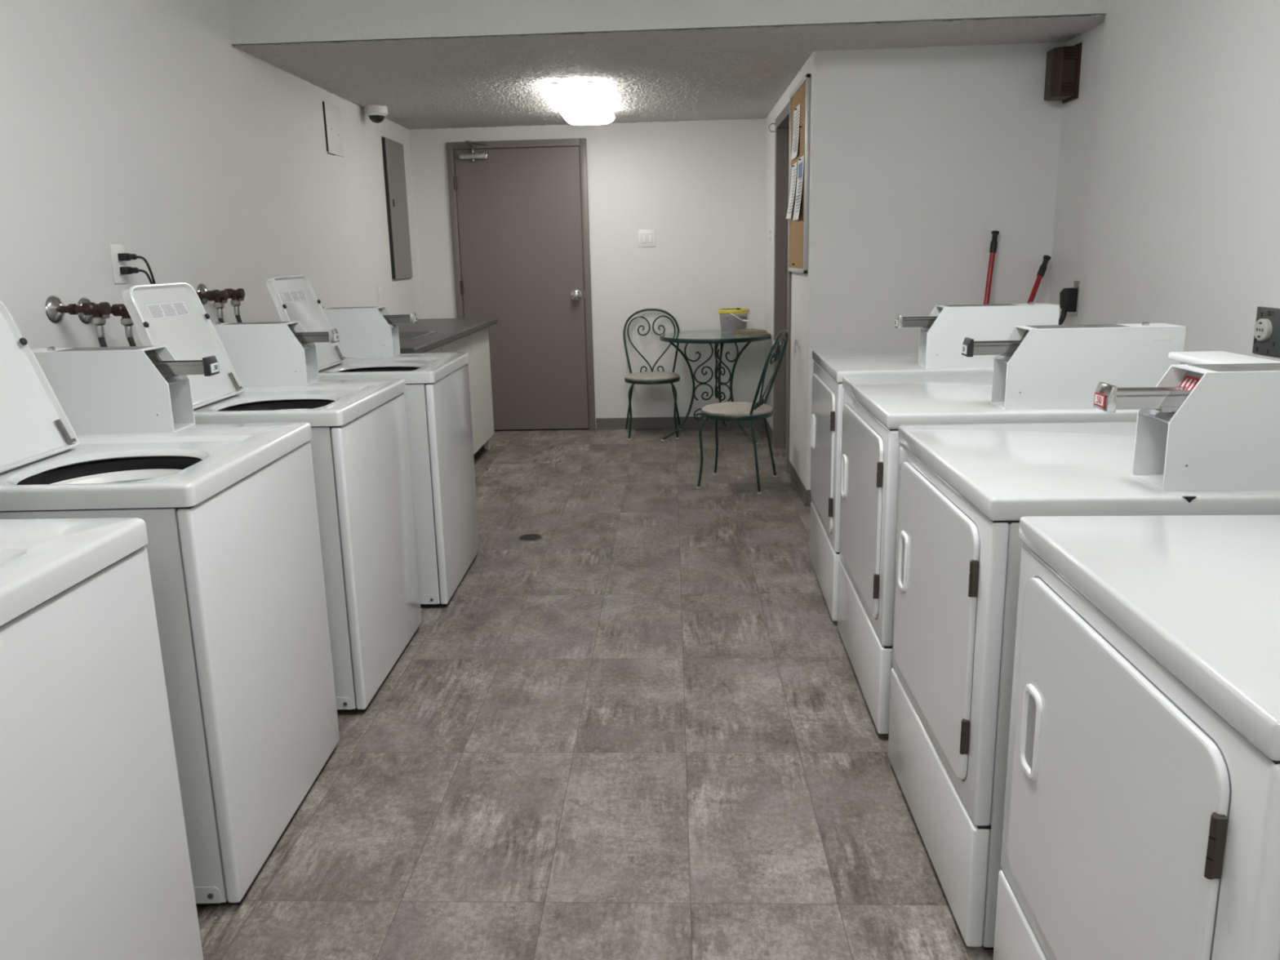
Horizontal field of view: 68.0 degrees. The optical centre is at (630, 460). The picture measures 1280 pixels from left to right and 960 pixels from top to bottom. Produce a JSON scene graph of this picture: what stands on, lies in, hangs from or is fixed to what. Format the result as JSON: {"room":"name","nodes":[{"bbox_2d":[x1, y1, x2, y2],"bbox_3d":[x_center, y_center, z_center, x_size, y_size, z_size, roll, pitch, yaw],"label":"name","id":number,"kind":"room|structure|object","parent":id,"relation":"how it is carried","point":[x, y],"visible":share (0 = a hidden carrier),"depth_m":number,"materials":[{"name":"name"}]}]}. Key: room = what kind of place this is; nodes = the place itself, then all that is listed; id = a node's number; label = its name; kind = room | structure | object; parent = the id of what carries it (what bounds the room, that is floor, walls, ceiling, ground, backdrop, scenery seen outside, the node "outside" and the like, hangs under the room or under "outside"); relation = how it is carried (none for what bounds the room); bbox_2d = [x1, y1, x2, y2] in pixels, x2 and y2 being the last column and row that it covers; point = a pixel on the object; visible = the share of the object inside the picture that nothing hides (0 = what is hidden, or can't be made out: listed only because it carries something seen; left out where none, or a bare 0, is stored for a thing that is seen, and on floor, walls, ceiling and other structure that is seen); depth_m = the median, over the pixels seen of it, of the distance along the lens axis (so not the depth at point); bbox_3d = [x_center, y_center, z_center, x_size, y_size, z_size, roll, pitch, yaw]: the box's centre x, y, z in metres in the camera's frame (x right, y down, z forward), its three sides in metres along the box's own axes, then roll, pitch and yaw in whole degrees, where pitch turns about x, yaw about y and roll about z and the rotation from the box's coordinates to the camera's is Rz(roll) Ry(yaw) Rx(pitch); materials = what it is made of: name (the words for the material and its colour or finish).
{"room":"laundry","nodes":[
{"label":"laundry","id":0,"kind":"room"},
{"bbox_2d":[0,0,422,349],"bbox_3d":[-1.845,-0.545,2.852,0.120,2.600,9.087,-1,12,3],"label":"wall","id":1,"kind":"structure","parent":0,"point":[140,126],"depth_m":3.61,"materials":[{"name":"white paint"}]},
{"bbox_2d":[44,295,111,325],"bbox_3d":[-1.695,-0.462,2.930,0.170,0.096,0.088,-1,12,3],"label":"water valve","id":2,"kind":"object","parent":1,"relation":"attached to","point":[55,310],"visible":1,"depth_m":2.92,"materials":[{"name":"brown metal"}]},
{"bbox_2d":[95,325,107,346],"bbox_3d":[-1.607,-0.246,3.001,0.105,0.361,0.026,-12,16,-40],"label":"hose","id":3,"kind":"object","parent":2,"relation":"attached to","point":[100,329],"visible":0.34,"depth_m":2.94,"materials":[{"name":"metal"}]},
{"bbox_2d":[77,297,133,326],"bbox_3d":[-1.688,-0.482,3.085,0.170,0.096,0.088,-1,12,3],"label":"water valve","id":4,"kind":"object","parent":1,"relation":"attached to","point":[117,309],"visible":0.44,"depth_m":3.07,"materials":[{"name":"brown metal"}]},
{"bbox_2d":[124,325,136,346],"bbox_3d":[-1.610,-0.267,3.166,0.045,0.364,0.105,10,17,43],"label":"hose","id":5,"kind":"object","parent":4,"relation":"attached to","point":[128,330],"visible":0.3,"depth_m":3.09,"materials":[{"name":"metal"}]},
{"bbox_2d":[109,244,128,284],"bbox_3d":[-1.763,-0.676,3.273,0.010,0.132,0.080,-1,12,3],"label":"wall outlet","id":6,"kind":"object","parent":1,"relation":"attached to","point":[115,249],"visible":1,"depth_m":3.26,"materials":[{"name":"white plastic"}]},
{"bbox_2d":[115,253,123,262],"bbox_3d":[-1.760,-0.698,3.268,0.003,0.032,0.036,-1,12,3],"label":"socket","id":7,"kind":"object","parent":6,"relation":"attached to","point":[117,256],"depth_m":3.25,"materials":[{"name":"white plastic"}]},
{"bbox_2d":[117,265,124,275],"bbox_3d":[-1.759,-0.655,3.277,0.003,0.032,0.036,-1,12,3],"label":"socket","id":8,"kind":"object","parent":6,"relation":"attached to","point":[118,266],"depth_m":3.26,"materials":[{"name":"white plastic"}]},
{"bbox_2d":[120,266,153,284],"bbox_3d":[-1.703,-0.596,3.307,0.118,0.154,0.037,-7,13,-22],"label":"plug","id":9,"kind":"object","parent":1,"relation":"attached to","point":[123,270],"visible":0.7,"depth_m":3.27,"materials":[{"name":"black plastic"}]},
{"bbox_2d":[117,253,155,284],"bbox_3d":[-1.704,-0.631,3.299,0.118,0.174,0.037,-7,13,-22],"label":"plug","id":10,"kind":"object","parent":1,"relation":"attached to","point":[122,256],"visible":0.8,"depth_m":3.27,"materials":[{"name":"black plastic"}]},
{"bbox_2d":[195,290,228,309],"bbox_3d":[-1.662,-0.638,3.712,0.170,0.096,0.088,-1,12,3],"label":"water valve","id":11,"kind":"object","parent":1,"relation":"attached to","point":[220,298],"visible":0.55,"depth_m":3.70,"materials":[{"name":"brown metal"}]},
{"bbox_2d":[216,309,224,323],"bbox_3d":[-1.575,-0.422,3.784,0.105,0.361,0.023,-12,16,-40],"label":"hose","id":12,"kind":"object","parent":11,"relation":"attached to","point":[220,312],"visible":0.25,"depth_m":3.72,"materials":[{"name":"metal"}]},
{"bbox_2d":[196,283,244,306],"bbox_3d":[-1.656,-0.671,3.856,0.170,0.096,0.088,-1,12,3],"label":"water valve","id":13,"kind":"object","parent":1,"relation":"attached to","point":[237,295],"visible":0.7,"depth_m":3.84,"materials":[{"name":"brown metal"}]},
{"bbox_2d":[233,306,242,322],"bbox_3d":[-1.578,-0.456,3.937,0.045,0.364,0.105,10,17,43],"label":"hose","id":14,"kind":"object","parent":13,"relation":"attached to","point":[237,312],"visible":0.25,"depth_m":3.86,"materials":[{"name":"metal"}]},
{"bbox_2d":[322,101,343,157],"bbox_3d":[-1.684,-1.871,5.386,0.010,0.274,0.266,-1,12,3],"label":"access panel","id":15,"kind":"object","parent":1,"relation":"attached to","point":[331,114],"visible":1,"depth_m":5.37,"materials":[{"name":"white metal"}]},
{"bbox_2d":[381,136,412,279],"bbox_3d":[-1.617,-1.736,6.606,0.029,0.940,0.452,-1,12,3],"label":"electrical panel","id":16,"kind":"object","parent":1,"relation":"attached to","point":[393,151],"visible":1,"depth_m":6.55,"materials":[{"name":"grey paint"}]},
{"bbox_2d":[408,118,765,419],"bbox_3d":[0.064,-1.410,7.175,3.325,2.361,0.120,-1,12,3],"label":"wall","id":17,"kind":"structure","parent":0,"point":[700,184],"depth_m":7.07,"materials":[{"name":"white paint"}]},
{"bbox_2d":[453,140,588,430],"bbox_3d":[-0.813,-1.270,7.095,0.950,2.140,0.159,-1,12,3],"label":"door","id":18,"kind":"structure","parent":17,"relation":"in","point":[520,219],"depth_m":7.13,"materials":[{"name":"grey paint"}]},
{"bbox_2d":[445,137,595,431],"bbox_3d":[-0.810,-1.282,7.164,1.030,2.158,0.028,-1,12,3],"label":"trim","id":19,"kind":"structure","parent":17,"relation":"attached to","point":[581,142],"depth_m":7.05,"materials":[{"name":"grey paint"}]},
{"bbox_2d":[638,229,655,247],"bbox_3d":[0.121,-1.647,7.052,0.124,0.124,0.014,-1,12,3],"label":"light switch","id":20,"kind":"object","parent":17,"relation":"attached to","point":[646,238],"visible":1,"depth_m":7.05,"materials":[{"name":"white plastic"}]},
{"bbox_2d":[595,416,763,429],"bbox_3d":[0.382,-0.290,7.339,1.298,0.088,0.012,-1,12,3],"label":"baseboard","id":21,"kind":"structure","parent":17,"relation":"attached to","point":[638,422],"depth_m":7.34,"materials":[{"name":"grey plastic"}]},
{"bbox_2d":[196,426,993,959],"bbox_3d":[0.582,0.729,3.027,4.915,0.080,9.087,-1,12,3],"label":"floor","id":22,"kind":"structure","parent":0,"point":[642,727],"depth_m":2.53,"materials":[{"name":"tile"}]},
{"bbox_2d":[0,517,204,959],"bbox_3d":[-1.149,0.451,1.311,0.689,1.277,0.692,-1,12,3],"label":"washer","id":23,"kind":"object","parent":22,"relation":"on","point":[95,860],"visible":1,"depth_m":1.42,"materials":[{"name":"white metal"}]},
{"bbox_2d":[0,300,339,905],"bbox_3d":[-1.167,0.260,2.192,0.689,1.276,0.690,-1,12,1],"label":"washer","id":24,"kind":"object","parent":22,"relation":"on","point":[228,511],"visible":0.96,"depth_m":2.11,"materials":[{"name":"white metal"}]},
{"bbox_2d":[17,457,201,511],"bbox_3d":[-1.097,0.274,2.082,0.400,0.484,0.400,-1,12,1],"label":"basket","id":25,"kind":"object","parent":24,"relation":"on","point":[139,469],"depth_m":2.18,"materials":[{"name":"white metal"}]},
{"bbox_2d":[121,282,422,711],"bbox_3d":[-1.131,0.074,3.042,0.689,1.276,0.692,-1,12,2],"label":"washer","id":26,"kind":"object","parent":22,"relation":"on","point":[268,371],"visible":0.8,"depth_m":2.93,"materials":[{"name":"white metal"}]},
{"bbox_2d":[147,302,188,317],"bbox_3d":[-1.376,-0.448,2.829,0.013,0.034,0.212,-1,12,2],"label":"print","id":27,"kind":"object","parent":26,"relation":"attached to","point":[154,309],"depth_m":2.82,"materials":[{"name":"grey"}]},
{"bbox_2d":[266,275,479,606],"bbox_3d":[-1.052,-0.113,3.888,0.689,1.278,0.696,-1,12,2],"label":"washer","id":28,"kind":"object","parent":22,"relation":"on","point":[437,393],"visible":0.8,"depth_m":3.75,"materials":[{"name":"white metal"}]},
{"bbox_2d":[283,290,306,302],"bbox_3d":[-1.296,-0.634,3.669,0.013,0.034,0.207,-1,12,2],"label":"print","id":29,"kind":"object","parent":28,"relation":"attached to","point":[288,295],"depth_m":3.66,"materials":[{"name":"grey"}]},
{"bbox_2d":[423,346,441,353],"bbox_3d":[-1.361,-0.137,4.961,0.634,0.884,0.748,-1,12,3],"label":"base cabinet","id":30,"kind":"object","parent":22,"relation":"on","point":[438,349],"visible":0.02,"depth_m":5.10,"materials":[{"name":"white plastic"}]},
{"bbox_2d":[441,334,476,454],"bbox_3d":[-1.330,-0.297,5.694,0.634,0.884,0.746,-1,12,3],"label":"base cabinet","id":31,"kind":"object","parent":22,"relation":"on","point":[462,344],"visible":0.1,"depth_m":5.92,"materials":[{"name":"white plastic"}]},
{"bbox_2d":[396,317,497,353],"bbox_3d":[-1.315,-0.671,5.554,0.697,0.174,2.180,-1,12,3],"label":"countertop","id":32,"kind":"structure","parent":31,"relation":"on","point":[424,335],"depth_m":5.51,"materials":[{"name":"grey laminate"}]},
{"bbox_2d":[398,331,436,340],"bbox_3d":[-1.331,-0.593,5.193,0.445,0.174,0.560,-1,12,3],"label":"sink basin","id":33,"kind":"object","parent":32,"relation":"in","point":[403,335],"depth_m":5.42,"materials":[{"name":"metal"}]},
{"bbox_2d":[469,327,493,458],"bbox_3d":[-1.302,-0.443,6.362,0.634,0.884,0.616,-1,12,3],"label":"base cabinet","id":34,"kind":"object","parent":22,"relation":"on","point":[479,340],"visible":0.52,"depth_m":6.33,"materials":[{"name":"white laminate"}]},
{"bbox_2d":[518,533,542,541],"bbox_3d":[-0.483,0.373,4.587,0.120,0.003,0.120,-1,12,3],"label":"floor drain","id":35,"kind":"object","parent":22,"relation":"on","point":[527,537],"visible":1,"depth_m":4.58,"materials":[{"name":"metal"}]},
{"bbox_2d":[622,308,682,439],"bbox_3d":[0.161,-0.643,7.028,0.447,0.922,0.450,-1,12,1],"label":"bistro chair","id":36,"kind":"object","parent":22,"relation":"on","point":[651,377],"visible":0.95,"depth_m":7.12,"materials":[{"name":"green metal"}]},
{"bbox_2d":[659,329,770,444],"bbox_3d":[0.614,-0.533,6.870,0.787,0.752,0.800,6,14,29],"label":"bistro table","id":37,"kind":"object","parent":22,"relation":"on","point":[717,337],"visible":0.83,"depth_m":6.77,"materials":[{"name":"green metal"}]},
{"bbox_2d":[717,307,751,333],"bbox_3d":[0.757,-1.021,6.908,0.235,0.178,0.250,-5,13,-14],"label":"plastic bucket","id":38,"kind":"object","parent":37,"relation":"on","point":[731,319],"visible":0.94,"depth_m":6.84,"materials":[{"name":"white plastic"}]},
{"bbox_2d":[719,312,748,333],"bbox_3d":[0.754,-1.009,6.919,0.212,0.150,0.212,-5,13,-14],"label":"tub","id":39,"kind":"object","parent":38,"relation":"in","point":[730,322],"depth_m":6.84,"materials":[{"name":"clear plastic"}]},
{"bbox_2d":[734,331,768,335],"bbox_3d":[0.861,-0.901,6.733,0.155,0.013,0.210,-7,13,-23],"label":"book","id":40,"kind":"object","parent":37,"relation":"on","point":[735,332],"visible":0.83,"depth_m":6.65,"materials":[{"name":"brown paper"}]},
{"bbox_2d":[734,328,766,333],"bbox_3d":[0.855,-0.917,6.740,0.150,0.014,0.205,-6,13,-21],"label":"book","id":41,"kind":"object","parent":40,"relation":"on","point":[744,331],"visible":1,"depth_m":6.69,"materials":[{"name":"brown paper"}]},
{"bbox_2d":[695,328,788,494],"bbox_3d":[0.648,-0.301,5.453,0.487,0.898,0.447,3,13,21],"label":"bistro chair","id":42,"kind":"object","parent":22,"relation":"on","point":[731,411],"visible":1,"depth_m":5.37,"materials":[{"name":"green metal"}]},
{"bbox_2d":[809,302,1059,621],"bbox_3d":[1.100,-0.037,3.621,0.754,1.134,0.737,0,12,4],"label":"dryer","id":43,"kind":"object","parent":22,"relation":"on","point":[942,334],"visible":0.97,"depth_m":3.31,"materials":[{"name":"white metal"}]},
{"bbox_2d":[983,231,999,304],"bbox_3d":[1.711,-0.412,4.676,0.035,1.399,0.375,7,15,35],"label":"pole","id":44,"kind":"object","parent":22,"relation":"on","point":[993,244],"visible":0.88,"depth_m":4.66,"materials":[{"name":"red"}]},
{"bbox_2d":[837,321,1186,733],"bbox_3d":[1.054,0.138,2.841,0.754,1.125,0.767,-1,12,4],"label":"dryer","id":45,"kind":"object","parent":22,"relation":"on","point":[1043,374],"visible":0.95,"depth_m":2.50,"materials":[{"name":"white metal"}]},
{"bbox_2d":[1026,255,1051,303],"bbox_3d":[1.780,-0.335,4.614,0.697,1.279,0.036,-9,14,-32],"label":"pole","id":46,"kind":"object","parent":22,"relation":"on","point":[1042,268],"visible":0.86,"depth_m":4.64,"materials":[{"name":"red metal"}]},
{"bbox_2d":[888,351,1279,949],"bbox_3d":[1.007,0.322,2.018,0.754,1.117,0.712,-1,12,3],"label":"dryer","id":47,"kind":"object","parent":22,"relation":"on","point":[1204,440],"visible":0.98,"depth_m":1.77,"materials":[{"name":"white metal"}]},
{"bbox_2d":[992,515,1279,959],"bbox_3d":[0.970,0.494,1.228,0.754,1.118,0.683,-1,12,4],"label":"dryer","id":48,"kind":"object","parent":22,"relation":"on","point":[1141,819],"visible":1,"depth_m":1.16,"materials":[{"name":"white metal"}]},
{"bbox_2d":[226,0,1107,45],"bbox_3d":[0.124,-2.022,4.091,3.745,0.336,0.140,-1,12,3],"label":"wall","id":49,"kind":"structure","parent":0,"point":[251,22],"depth_m":4.06,"materials":[{"name":"white paint"}]},
{"bbox_2d":[232,14,1105,129],"bbox_3d":[0.270,-2.185,5.457,3.915,0.087,2.886,-1,12,3],"label":"ceiling","id":50,"kind":"structure","parent":0,"point":[729,73],"depth_m":4.73,"materials":[{"name":"white paint"}]},
{"bbox_2d":[364,104,387,123],"bbox_3d":[-1.579,-2.148,5.904,0.136,0.099,0.136,-1,12,3],"label":"dome camera","id":51,"kind":"object","parent":50,"relation":"attached to","point":[376,113],"visible":1,"depth_m":5.86,"materials":[{"name":"white plastic"}]},
{"bbox_2d":[543,80,614,124],"bbox_3d":[-0.290,-2.151,5.751,0.330,0.089,1.216,-1,12,3],"label":"ceiling light","id":52,"kind":"object","parent":50,"relation":"attached to","point":[580,102],"visible":1,"depth_m":5.36,"materials":[{"name":"white plastic"}]},
{"bbox_2d":[764,57,809,484],"bbox_3d":[1.017,-1.150,5.989,0.120,2.311,2.227,-1,12,3],"label":"wall","id":53,"kind":"structure","parent":0,"point":[798,282],"depth_m":5.55,"materials":[{"name":"white paint"}]},
{"bbox_2d":[769,226,773,244],"bbox_3d":[0.968,-1.544,6.516,0.016,0.120,0.070,-1,12,3],"label":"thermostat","id":54,"kind":"object","parent":53,"relation":"attached to","point":[771,227],"visible":1,"depth_m":6.49,"materials":[{"name":"white plastic"}]},
{"bbox_2d":[772,102,791,473],"bbox_3d":[1.008,-1.055,5.935,0.136,2.150,0.820,-1,12,3],"label":"trim","id":55,"kind":"structure","parent":53,"relation":"attached to","point":[782,277],"depth_m":6.21,"materials":[{"name":"grey paint"}]},
{"bbox_2d":[762,420,806,506],"bbox_3d":[0.976,-0.049,6.164,0.012,0.088,2.347,-1,12,3],"label":"baseboard","id":56,"kind":"structure","parent":53,"relation":"attached to","point":[793,476],"depth_m":5.41,"materials":[{"name":"grey plastic"}]},
{"bbox_2d":[787,73,810,273],"bbox_3d":[0.900,-1.497,5.085,0.022,0.965,0.670,-1,12,3],"label":"bulletin board","id":57,"kind":"object","parent":53,"relation":"attached to","point":[797,241],"visible":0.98,"depth_m":4.95,"materials":[{"name":"brown"}]},
{"bbox_2d":[786,162,796,218],"bbox_3d":[0.891,-1.487,5.251,0.029,0.290,0.240,-1,12,3],"label":"paper notice","id":58,"kind":"object","parent":57,"relation":"attached to","point":[793,177],"visible":1,"depth_m":5.27,"materials":[{"name":"white paper"}]},
{"bbox_2d":[791,103,799,159],"bbox_3d":[0.888,-1.762,5.104,0.013,0.260,0.250,-1,12,3],"label":"paper notice","id":59,"kind":"object","parent":57,"relation":"attached to","point":[797,111],"visible":1,"depth_m":5.10,"materials":[{"name":"white paper"}]},
{"bbox_2d":[792,155,804,220],"bbox_3d":[0.883,-1.428,4.993,0.023,0.315,0.250,-1,12,3],"label":"paper notice","id":60,"kind":"object","parent":57,"relation":"attached to","point":[801,161],"visible":1,"depth_m":5.00,"materials":[{"name":"white paper"}]},
{"bbox_2d":[798,161,802,178],"bbox_3d":[0.889,-1.516,4.969,0.001,0.075,0.150,-1,12,3],"label":"picture","id":61,"kind":"object","parent":60,"relation":"attached to","point":[800,163],"depth_m":4.96,"materials":[{"name":"blue paper"}]},
{"bbox_2d":[804,41,1066,489],"bbox_3d":[1.563,-0.908,4.817,1.310,2.311,0.120,-1,12,3],"label":"wall","id":62,"kind":"structure","parent":0,"point":[917,155],"depth_m":4.66,"materials":[{"name":"white paint"}]},
{"bbox_2d":[806,489,811,506],"bbox_3d":[1.527,0.193,4.991,1.190,0.088,0.012,-1,12,3],"label":"baseboard","id":63,"kind":"structure","parent":62,"relation":"attached to","point":[808,491],"depth_m":5.02,"materials":[{"name":"grey plastic"}]},
{"bbox_2d":[1048,22,1104,324],"bbox_3d":[2.144,-0.875,4.480,0.120,2.361,0.544,-1,12,3],"label":"wall","id":64,"kind":"structure","parent":0,"point":[1079,116],"depth_m":4.40,"materials":[{"name":"white paint"}]},
{"bbox_2d":[1044,42,1082,103],"bbox_3d":[2.011,-1.803,4.433,0.114,0.242,0.160,-1,12,3],"label":"speaker","id":65,"kind":"object","parent":64,"relation":"attached to","point":[1063,64],"visible":1,"depth_m":4.37,"materials":[{"name":"brown plastic"}]},
{"bbox_2d":[1058,288,1077,324],"bbox_3d":[1.946,-0.558,4.402,0.339,0.462,0.083,-10,15,-34],"label":"plug","id":66,"kind":"object","parent":64,"relation":"attached to","point":[1068,296],"visible":0.55,"depth_m":4.41,"materials":[{"name":"black plastic"}]},
{"bbox_2d":[1071,280,1079,315],"bbox_3d":[2.081,-0.755,4.434,0.005,0.160,0.060,-1,12,3],"label":"dryer outlet","id":67,"kind":"object","parent":64,"relation":"attached to","point":[1077,283],"visible":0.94,"depth_m":4.41,"materials":[{"name":"metal"}]},
{"bbox_2d":[1081,0,1279,361],"bbox_3d":[1.954,-0.283,1.215,0.120,2.600,6.095,-1,12,3],"label":"wall","id":68,"kind":"structure","parent":0,"point":[1184,224],"depth_m":3.36,"materials":[{"name":"white paint"}]},
{"bbox_2d":[1252,306,1279,357],"bbox_3d":[1.958,-0.393,2.915,0.024,0.146,0.156,-1,12,3],"label":"outlet","id":69,"kind":"object","parent":68,"relation":"attached to","point":[1267,326],"visible":1,"depth_m":2.92,"materials":[{"name":"grey metal"}]},
{"bbox_2d":[1253,318,1272,341],"bbox_3d":[1.956,-0.403,2.935,0.020,0.068,0.068,-1,12,3],"label":"socket","id":70,"kind":"object","parent":69,"relation":"attached to","point":[1263,328],"depth_m":2.92,"materials":[{"name":"white plastic"}]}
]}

